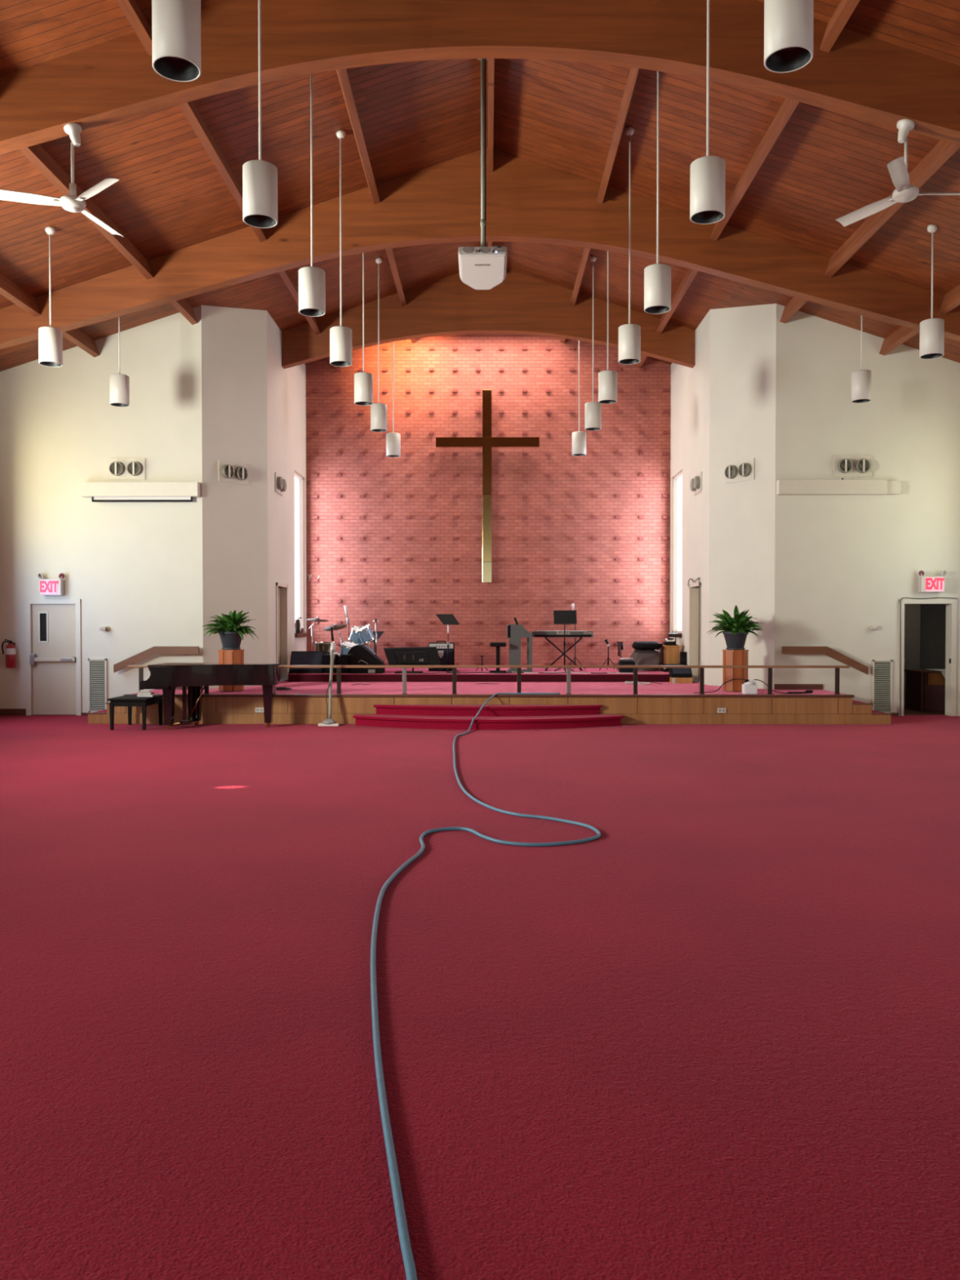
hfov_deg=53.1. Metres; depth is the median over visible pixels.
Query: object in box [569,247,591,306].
rafter
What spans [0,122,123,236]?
ceiling fan
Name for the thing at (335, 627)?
cymbal stand
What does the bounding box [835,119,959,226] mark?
ceiling fan
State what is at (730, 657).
pedestal
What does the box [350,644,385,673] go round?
stage monitor
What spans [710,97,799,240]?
roof beam
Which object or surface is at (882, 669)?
air vent
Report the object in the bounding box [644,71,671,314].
pendant lamp
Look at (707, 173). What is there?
pendant lamp
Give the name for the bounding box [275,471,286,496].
air vent
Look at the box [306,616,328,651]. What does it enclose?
cymbal stand
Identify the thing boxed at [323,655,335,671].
grille
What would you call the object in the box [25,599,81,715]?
door
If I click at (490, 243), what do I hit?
ridge beam
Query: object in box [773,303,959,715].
wall
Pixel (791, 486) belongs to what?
projection screen
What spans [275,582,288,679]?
door
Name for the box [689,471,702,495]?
air vent
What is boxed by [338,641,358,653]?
snare drum
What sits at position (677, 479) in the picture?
window
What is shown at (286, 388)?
wall
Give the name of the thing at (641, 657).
equipment
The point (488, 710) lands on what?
step
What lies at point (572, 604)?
microphone stand
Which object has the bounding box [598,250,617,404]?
pendant lamp
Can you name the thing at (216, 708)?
stage
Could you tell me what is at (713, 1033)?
floor
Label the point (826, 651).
wall handrail
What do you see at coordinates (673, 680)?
wooden box
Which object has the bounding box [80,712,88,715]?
step
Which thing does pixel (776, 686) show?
baseboard
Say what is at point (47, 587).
exit sign
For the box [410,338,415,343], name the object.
roof purlin
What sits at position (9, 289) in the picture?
rafter
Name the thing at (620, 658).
coiled cable
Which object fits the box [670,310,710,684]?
wall
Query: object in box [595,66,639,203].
rafter
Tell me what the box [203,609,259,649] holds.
potted plant
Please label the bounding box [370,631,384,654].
music stand
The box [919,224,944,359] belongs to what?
pendant lamp
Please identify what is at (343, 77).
rafter
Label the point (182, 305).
rafter
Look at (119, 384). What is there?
pendant lamp
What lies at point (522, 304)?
roof beam
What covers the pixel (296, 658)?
grille
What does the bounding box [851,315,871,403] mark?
pendant lamp
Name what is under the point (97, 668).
air vent
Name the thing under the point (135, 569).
wall
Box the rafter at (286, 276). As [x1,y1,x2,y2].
[279,270,319,334]
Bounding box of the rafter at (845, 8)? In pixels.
[819,0,859,52]
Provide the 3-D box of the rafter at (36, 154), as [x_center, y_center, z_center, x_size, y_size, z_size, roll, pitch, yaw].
[-5.146,-5.672,12.481,0.188,0.316,4.630,0,1,0]
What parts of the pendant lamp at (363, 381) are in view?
rod, lamp shade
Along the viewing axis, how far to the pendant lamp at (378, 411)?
17.50 m
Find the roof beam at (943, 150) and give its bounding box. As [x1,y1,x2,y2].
[824,140,959,277]
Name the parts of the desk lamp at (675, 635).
lamp shade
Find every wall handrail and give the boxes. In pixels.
[113,646,199,672]
[781,646,868,675]
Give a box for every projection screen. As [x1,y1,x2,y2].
[80,481,199,502]
[776,478,900,495]
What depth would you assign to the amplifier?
20.46 m
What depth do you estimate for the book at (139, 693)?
15.18 m
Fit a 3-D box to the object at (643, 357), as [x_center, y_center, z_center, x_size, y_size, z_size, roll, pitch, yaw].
[3.675,-6.388,20.872,0.188,0.316,2.380,0,1,0]
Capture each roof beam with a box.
[0,0,959,154]
[0,147,959,349]
[281,269,695,368]
[656,268,697,333]
[710,97,799,240]
[780,297,807,323]
[824,140,959,277]
[879,325,919,355]
[938,284,959,314]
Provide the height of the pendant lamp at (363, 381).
3.139 m
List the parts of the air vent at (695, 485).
plate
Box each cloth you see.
[631,640,662,649]
[928,669,945,678]
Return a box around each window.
[294,471,307,637]
[668,470,682,637]
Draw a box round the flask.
[294,617,302,633]
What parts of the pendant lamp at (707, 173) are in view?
lamp shade, rod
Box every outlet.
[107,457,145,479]
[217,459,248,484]
[255,707,263,712]
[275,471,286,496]
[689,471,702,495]
[717,707,725,712]
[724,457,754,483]
[833,455,872,477]
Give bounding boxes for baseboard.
[0,708,26,715]
[773,684,822,689]
[890,712,898,715]
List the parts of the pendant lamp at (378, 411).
lamp shade, rod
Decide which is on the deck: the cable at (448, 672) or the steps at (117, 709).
the cable at (448, 672)
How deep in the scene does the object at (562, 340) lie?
21.90 m
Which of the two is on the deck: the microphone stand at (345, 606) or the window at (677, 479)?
the microphone stand at (345, 606)
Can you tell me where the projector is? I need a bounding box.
[457,58,506,289]
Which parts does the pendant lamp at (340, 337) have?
lamp shade, rod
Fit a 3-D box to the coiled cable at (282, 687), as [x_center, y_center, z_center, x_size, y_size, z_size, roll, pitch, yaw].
[-3.512,0.857,16.941,0.385,0.051,0.328,0,1,0]
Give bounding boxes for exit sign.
[38,573,65,595]
[917,569,946,592]
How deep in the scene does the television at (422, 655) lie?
19.76 m
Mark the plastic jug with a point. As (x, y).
(748, 687)
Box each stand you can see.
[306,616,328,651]
[318,626,340,726]
[323,623,346,653]
[343,605,349,641]
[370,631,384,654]
[373,618,385,671]
[435,613,459,672]
[475,655,488,671]
[544,637,582,671]
[553,609,577,671]
[565,603,585,669]
[599,639,618,670]
[613,641,623,669]
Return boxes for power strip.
[625,680,638,684]
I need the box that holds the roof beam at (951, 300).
[938,284,959,314]
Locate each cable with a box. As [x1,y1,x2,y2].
[275,686,291,689]
[400,672,460,673]
[448,671,616,673]
[511,671,649,673]
[619,657,633,659]
[637,682,650,684]
[687,577,699,682]
[899,597,955,715]
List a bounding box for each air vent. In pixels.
[88,658,106,712]
[871,659,892,713]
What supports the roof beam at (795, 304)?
attached to the ceiling
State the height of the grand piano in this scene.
1.004 m
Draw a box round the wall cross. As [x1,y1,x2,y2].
[435,389,539,582]
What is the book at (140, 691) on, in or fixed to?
on the book at (139, 693)
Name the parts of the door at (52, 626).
vision glass, vision frame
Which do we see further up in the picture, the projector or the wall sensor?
the projector
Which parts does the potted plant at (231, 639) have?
pot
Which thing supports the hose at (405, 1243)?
on the floor at (713, 1033)
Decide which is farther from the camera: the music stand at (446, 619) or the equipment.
the equipment
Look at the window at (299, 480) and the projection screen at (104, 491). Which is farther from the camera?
the window at (299, 480)
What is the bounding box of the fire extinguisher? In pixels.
[1,639,16,667]
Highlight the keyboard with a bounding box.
[532,631,593,637]
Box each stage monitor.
[288,651,326,673]
[322,653,337,673]
[337,653,352,673]
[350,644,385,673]
[668,667,692,677]
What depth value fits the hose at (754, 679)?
16.02 m
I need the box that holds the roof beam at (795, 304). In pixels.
[780,297,807,323]
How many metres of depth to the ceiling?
13.04 m
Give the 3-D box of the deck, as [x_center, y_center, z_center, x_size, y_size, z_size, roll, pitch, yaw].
[0.173,0.740,20.754,8.380,0.155,2.902,0,1,0]
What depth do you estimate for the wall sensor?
16.98 m
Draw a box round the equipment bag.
[618,659,635,672]
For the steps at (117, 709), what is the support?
on the floor at (713, 1033)
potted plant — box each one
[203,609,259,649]
[706,604,764,649]
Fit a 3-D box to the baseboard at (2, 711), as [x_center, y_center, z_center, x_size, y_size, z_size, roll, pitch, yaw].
[-8.365,1.290,17.184,0.465,0.120,0.018,0,1,0]
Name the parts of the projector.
connector panel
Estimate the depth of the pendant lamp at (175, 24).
6.06 m
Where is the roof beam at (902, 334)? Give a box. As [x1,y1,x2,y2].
[879,325,919,355]
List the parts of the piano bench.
leg, leg, seat, leg, leg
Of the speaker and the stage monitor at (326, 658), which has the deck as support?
the stage monitor at (326, 658)
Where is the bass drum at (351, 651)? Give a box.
[346,644,374,653]
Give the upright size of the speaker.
0.254 m
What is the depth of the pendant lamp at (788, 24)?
6.04 m
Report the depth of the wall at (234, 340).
17.67 m
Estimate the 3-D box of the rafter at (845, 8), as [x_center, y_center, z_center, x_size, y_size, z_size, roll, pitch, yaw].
[3.564,-6.155,7.549,0.188,0.316,4.630,0,1,0]
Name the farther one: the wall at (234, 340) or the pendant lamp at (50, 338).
the wall at (234, 340)
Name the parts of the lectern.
leg, leg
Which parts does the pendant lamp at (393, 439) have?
rod, lamp shade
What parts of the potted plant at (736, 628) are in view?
pot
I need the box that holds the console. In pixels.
[663,638,675,645]
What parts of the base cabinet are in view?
door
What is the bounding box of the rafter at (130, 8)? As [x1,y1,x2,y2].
[115,0,151,55]
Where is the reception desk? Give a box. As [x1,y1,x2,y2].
[904,669,945,711]
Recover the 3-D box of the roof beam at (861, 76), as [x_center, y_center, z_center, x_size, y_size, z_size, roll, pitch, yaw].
[0.084,-5.831,10.009,17.500,3.328,0.220,0,1,0]
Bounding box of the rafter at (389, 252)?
[385,248,406,306]
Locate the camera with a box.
[98,626,110,631]
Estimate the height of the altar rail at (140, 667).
0.473 m
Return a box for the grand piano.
[139,662,279,729]
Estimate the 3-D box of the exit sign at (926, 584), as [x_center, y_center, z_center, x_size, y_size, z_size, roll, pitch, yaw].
[7.980,-1.038,16.942,0.496,0.392,0.150,0,1,0]
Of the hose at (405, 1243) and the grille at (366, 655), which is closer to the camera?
the hose at (405, 1243)
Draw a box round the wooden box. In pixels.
[669,676,692,683]
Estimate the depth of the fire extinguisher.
16.99 m
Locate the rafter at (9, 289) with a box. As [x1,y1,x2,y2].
[0,272,40,316]
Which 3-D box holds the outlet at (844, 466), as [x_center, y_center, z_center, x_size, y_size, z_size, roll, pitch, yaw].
[6.599,-3.072,16.940,0.670,0.380,0.106,0,1,0]
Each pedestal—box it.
[217,648,244,691]
[722,648,748,692]
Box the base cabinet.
[662,644,682,663]
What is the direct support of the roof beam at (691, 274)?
attached to the ceiling
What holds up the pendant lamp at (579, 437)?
hanging from the ceiling
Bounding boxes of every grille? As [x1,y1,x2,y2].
[290,652,322,669]
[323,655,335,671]
[337,655,348,671]
[360,644,383,663]
[430,648,452,670]
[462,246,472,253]
[671,667,690,674]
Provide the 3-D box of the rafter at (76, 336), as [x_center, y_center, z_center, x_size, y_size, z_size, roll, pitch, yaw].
[-6.866,-5.166,16.055,0.188,0.316,2.030,0,1,0]
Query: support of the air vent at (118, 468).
attached to the wall at (135, 569)
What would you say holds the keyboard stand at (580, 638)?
on the deck
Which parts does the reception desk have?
desk leg, drawer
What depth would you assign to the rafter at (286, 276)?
17.15 m
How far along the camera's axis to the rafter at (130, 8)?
9.48 m
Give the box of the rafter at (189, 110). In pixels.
[178,101,266,241]
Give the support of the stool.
on the deck
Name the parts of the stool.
seat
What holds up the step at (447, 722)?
on the floor at (713, 1033)
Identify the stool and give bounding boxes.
[488,642,506,672]
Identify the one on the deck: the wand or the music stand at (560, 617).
the music stand at (560, 617)
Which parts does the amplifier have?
control panel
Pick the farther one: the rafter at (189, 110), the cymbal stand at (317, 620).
the cymbal stand at (317, 620)
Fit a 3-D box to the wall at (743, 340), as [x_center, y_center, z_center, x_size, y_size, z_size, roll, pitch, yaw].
[4.873,-2.476,17.679,0.200,7.635,1.494,-1,1,-36]
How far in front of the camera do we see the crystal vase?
21.59 m
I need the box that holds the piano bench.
[107,694,163,729]
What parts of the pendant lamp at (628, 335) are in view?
lamp shade, rod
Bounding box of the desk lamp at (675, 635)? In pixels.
[667,627,679,645]
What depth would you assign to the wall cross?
21.86 m
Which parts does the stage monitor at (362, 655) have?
socket plate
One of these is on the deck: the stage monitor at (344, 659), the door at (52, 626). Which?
the stage monitor at (344, 659)
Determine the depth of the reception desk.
18.00 m
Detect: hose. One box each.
[370,693,600,1279]
[693,678,746,693]
[754,679,811,693]
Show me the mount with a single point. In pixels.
(482, 250)
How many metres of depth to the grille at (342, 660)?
19.63 m
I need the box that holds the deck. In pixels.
[288,667,669,681]
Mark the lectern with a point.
(514, 632)
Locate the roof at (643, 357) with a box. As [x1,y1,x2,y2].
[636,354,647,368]
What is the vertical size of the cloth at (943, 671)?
0.256 m
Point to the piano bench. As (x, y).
(129, 700)
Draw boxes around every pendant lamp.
[38,226,62,367]
[109,316,129,407]
[151,0,200,81]
[242,0,277,227]
[298,74,325,316]
[329,129,351,366]
[354,252,373,405]
[370,257,386,431]
[386,342,400,457]
[572,340,586,456]
[584,255,601,431]
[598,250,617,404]
[617,126,640,364]
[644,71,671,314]
[689,0,725,224]
[764,0,813,72]
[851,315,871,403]
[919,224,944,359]
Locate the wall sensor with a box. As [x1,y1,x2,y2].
[870,625,877,630]
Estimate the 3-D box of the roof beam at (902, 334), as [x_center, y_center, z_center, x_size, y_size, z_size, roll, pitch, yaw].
[7.134,-5.164,15.938,0.188,0.316,2.030,0,1,0]
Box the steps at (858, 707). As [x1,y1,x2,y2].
[852,699,893,715]
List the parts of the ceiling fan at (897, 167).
blade, blade, motor, down rod, blade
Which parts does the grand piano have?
leg, leg, lid, leg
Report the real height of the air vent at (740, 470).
0.380 m
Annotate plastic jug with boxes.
[742,679,757,694]
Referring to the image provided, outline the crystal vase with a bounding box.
[300,626,304,632]
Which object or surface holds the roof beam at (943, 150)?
attached to the ceiling
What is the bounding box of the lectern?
[506,617,532,671]
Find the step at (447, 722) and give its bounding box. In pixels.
[352,714,623,729]
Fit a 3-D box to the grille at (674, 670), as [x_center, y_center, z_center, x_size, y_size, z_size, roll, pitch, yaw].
[3.985,0.589,19.007,0.351,0.158,0.146,0,1,0]
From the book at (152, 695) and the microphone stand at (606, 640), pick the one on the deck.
the microphone stand at (606, 640)
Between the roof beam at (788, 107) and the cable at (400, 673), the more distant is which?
the cable at (400, 673)
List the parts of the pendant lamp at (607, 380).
lamp shade, rod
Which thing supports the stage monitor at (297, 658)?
on the deck
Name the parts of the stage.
panel, panel, panel, panel, panel, panel, panel, panel, panel, panel, panel, panel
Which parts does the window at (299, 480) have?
pane, sill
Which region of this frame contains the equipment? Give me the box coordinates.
[630,648,662,671]
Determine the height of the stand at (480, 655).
0.332 m
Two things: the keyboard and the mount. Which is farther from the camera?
the keyboard
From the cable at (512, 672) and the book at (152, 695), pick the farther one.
the cable at (512, 672)
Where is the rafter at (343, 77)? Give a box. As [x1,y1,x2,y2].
[336,68,380,204]
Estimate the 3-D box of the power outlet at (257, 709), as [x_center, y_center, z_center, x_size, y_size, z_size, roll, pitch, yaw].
[-3.612,1.147,15.726,0.140,0.080,0.011,0,1,0]
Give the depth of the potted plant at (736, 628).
16.44 m
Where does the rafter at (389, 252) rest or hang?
attached to the ceiling
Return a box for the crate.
[662,663,688,671]
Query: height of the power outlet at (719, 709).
0.080 m
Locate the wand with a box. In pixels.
[787,690,813,693]
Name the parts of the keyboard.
panel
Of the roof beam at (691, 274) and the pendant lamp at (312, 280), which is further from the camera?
the roof beam at (691, 274)
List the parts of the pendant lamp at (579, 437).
lamp shade, rod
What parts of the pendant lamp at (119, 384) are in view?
rod, lamp shade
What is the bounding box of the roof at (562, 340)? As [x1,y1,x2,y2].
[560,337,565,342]
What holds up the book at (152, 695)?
on the piano bench
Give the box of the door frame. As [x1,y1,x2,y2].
[897,599,956,715]
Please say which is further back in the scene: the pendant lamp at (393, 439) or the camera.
the pendant lamp at (393, 439)
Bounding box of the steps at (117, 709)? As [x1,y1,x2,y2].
[85,702,125,714]
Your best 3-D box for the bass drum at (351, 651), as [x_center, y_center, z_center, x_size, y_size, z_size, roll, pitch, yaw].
[-2.543,0.382,20.482,0.698,0.573,0.430,0,1,0]
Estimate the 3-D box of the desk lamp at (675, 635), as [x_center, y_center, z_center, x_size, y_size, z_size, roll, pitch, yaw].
[4.163,-0.075,20.668,0.240,0.383,0.140,0,1,0]
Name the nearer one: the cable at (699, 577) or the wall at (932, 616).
the cable at (699, 577)
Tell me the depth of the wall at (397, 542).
22.14 m
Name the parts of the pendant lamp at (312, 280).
rod, lamp shade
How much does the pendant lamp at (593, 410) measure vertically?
3.145 m
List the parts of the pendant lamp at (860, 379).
lamp shade, rod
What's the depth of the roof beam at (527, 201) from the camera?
14.74 m
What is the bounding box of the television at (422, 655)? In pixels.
[383,646,440,673]
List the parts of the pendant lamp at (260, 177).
rod, lamp shade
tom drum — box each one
[348,626,361,644]
[355,624,374,644]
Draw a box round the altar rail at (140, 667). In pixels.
[127,665,849,694]
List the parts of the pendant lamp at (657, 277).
lamp shade, rod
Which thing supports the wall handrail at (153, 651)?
attached to the wall at (135, 569)
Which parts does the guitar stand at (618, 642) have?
folded arm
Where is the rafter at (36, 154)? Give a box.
[18,143,153,279]
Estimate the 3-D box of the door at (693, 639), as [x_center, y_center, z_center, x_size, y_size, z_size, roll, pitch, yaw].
[4.500,-0.155,19.463,0.325,1.990,1.040,0,1,0]
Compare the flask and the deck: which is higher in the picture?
the flask
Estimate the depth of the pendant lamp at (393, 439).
20.18 m
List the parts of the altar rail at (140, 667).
post, post, post, post, post, hand rail, post, post, post, post, post, post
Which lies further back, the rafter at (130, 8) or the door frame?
the door frame
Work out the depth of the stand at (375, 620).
20.31 m
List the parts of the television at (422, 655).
screen panel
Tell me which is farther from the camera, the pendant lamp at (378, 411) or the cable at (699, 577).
the cable at (699, 577)
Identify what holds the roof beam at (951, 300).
attached to the ceiling
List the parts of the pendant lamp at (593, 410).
lamp shade, rod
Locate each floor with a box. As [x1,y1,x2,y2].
[0,704,959,1279]
[133,680,846,694]
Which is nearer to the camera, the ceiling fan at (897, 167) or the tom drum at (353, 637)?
the ceiling fan at (897, 167)
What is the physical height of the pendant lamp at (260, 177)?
3.139 m
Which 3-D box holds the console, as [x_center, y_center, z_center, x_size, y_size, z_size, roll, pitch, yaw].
[4.077,0.037,20.641,0.220,0.150,0.280,0,1,0]
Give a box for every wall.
[0,305,203,712]
[201,305,268,688]
[266,311,306,681]
[306,333,671,665]
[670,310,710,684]
[708,303,776,689]
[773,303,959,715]
[920,604,946,669]
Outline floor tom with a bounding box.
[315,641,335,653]
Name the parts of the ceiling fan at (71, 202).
blade, down rod, motor, blade, blade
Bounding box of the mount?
[479,246,489,253]
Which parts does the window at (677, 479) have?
pane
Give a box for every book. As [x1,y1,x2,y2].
[137,692,154,694]
[137,693,157,697]
[139,689,150,692]
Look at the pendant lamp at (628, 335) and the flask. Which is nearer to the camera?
the pendant lamp at (628, 335)
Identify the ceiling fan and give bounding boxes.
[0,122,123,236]
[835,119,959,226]
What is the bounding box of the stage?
[88,693,890,724]
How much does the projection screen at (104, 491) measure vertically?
0.343 m
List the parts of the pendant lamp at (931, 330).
lamp shade, rod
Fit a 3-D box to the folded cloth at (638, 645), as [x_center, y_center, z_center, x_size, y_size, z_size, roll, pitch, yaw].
[3.610,0.121,20.796,0.672,0.191,0.480,0,1,0]
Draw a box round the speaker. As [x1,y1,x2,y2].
[680,652,687,664]
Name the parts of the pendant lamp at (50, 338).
rod, lamp shade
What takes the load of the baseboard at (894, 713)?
attached to the wall at (844, 564)
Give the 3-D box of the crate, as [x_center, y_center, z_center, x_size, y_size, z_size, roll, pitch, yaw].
[4.130,0.592,20.310,0.554,0.158,0.280,0,1,0]
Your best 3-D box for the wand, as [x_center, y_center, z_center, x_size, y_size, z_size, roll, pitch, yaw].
[5.394,0.870,16.173,0.422,0.045,0.040,0,1,0]
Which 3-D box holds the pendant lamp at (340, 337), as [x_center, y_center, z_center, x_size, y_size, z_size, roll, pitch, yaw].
[-1.891,-5.328,13.040,0.300,3.139,0.300,0,1,0]
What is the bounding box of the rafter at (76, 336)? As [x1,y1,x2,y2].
[62,328,99,357]
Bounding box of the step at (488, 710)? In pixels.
[373,704,602,716]
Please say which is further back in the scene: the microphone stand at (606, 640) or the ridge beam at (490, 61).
the microphone stand at (606, 640)
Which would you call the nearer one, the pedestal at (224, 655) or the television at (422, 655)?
the pedestal at (224, 655)
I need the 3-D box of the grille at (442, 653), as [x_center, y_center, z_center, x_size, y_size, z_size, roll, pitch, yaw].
[-0.827,0.419,20.463,0.486,0.438,0.010,0,1,0]
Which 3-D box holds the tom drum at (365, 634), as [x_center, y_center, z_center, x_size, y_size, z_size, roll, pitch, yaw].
[-2.454,-0.078,20.523,0.424,0.498,0.338,-1,1,-33]
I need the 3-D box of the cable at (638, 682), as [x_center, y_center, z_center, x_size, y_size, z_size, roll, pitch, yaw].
[3.125,0.845,18.659,0.382,0.017,0.558,0,1,-23]
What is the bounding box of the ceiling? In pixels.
[0,0,959,371]
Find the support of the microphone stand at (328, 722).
on the floor at (713, 1033)
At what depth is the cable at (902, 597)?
17.00 m
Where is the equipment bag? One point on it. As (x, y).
(622, 662)
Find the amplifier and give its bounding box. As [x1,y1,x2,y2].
[428,640,454,671]
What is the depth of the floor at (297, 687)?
17.34 m
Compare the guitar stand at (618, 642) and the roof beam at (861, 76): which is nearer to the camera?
the roof beam at (861, 76)
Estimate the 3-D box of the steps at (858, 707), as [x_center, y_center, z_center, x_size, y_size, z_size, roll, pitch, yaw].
[6.411,1.192,16.353,0.650,0.345,1.415,0,1,0]
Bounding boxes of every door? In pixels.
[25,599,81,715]
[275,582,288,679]
[688,582,701,683]
[903,604,920,704]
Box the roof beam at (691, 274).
[656,268,697,333]
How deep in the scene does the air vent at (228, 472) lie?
17.58 m
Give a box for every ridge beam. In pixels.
[487,58,493,172]
[488,241,492,246]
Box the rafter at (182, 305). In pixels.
[169,298,197,324]
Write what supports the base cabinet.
on the deck
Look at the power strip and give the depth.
18.66 m
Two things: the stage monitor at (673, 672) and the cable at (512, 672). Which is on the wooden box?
the stage monitor at (673, 672)

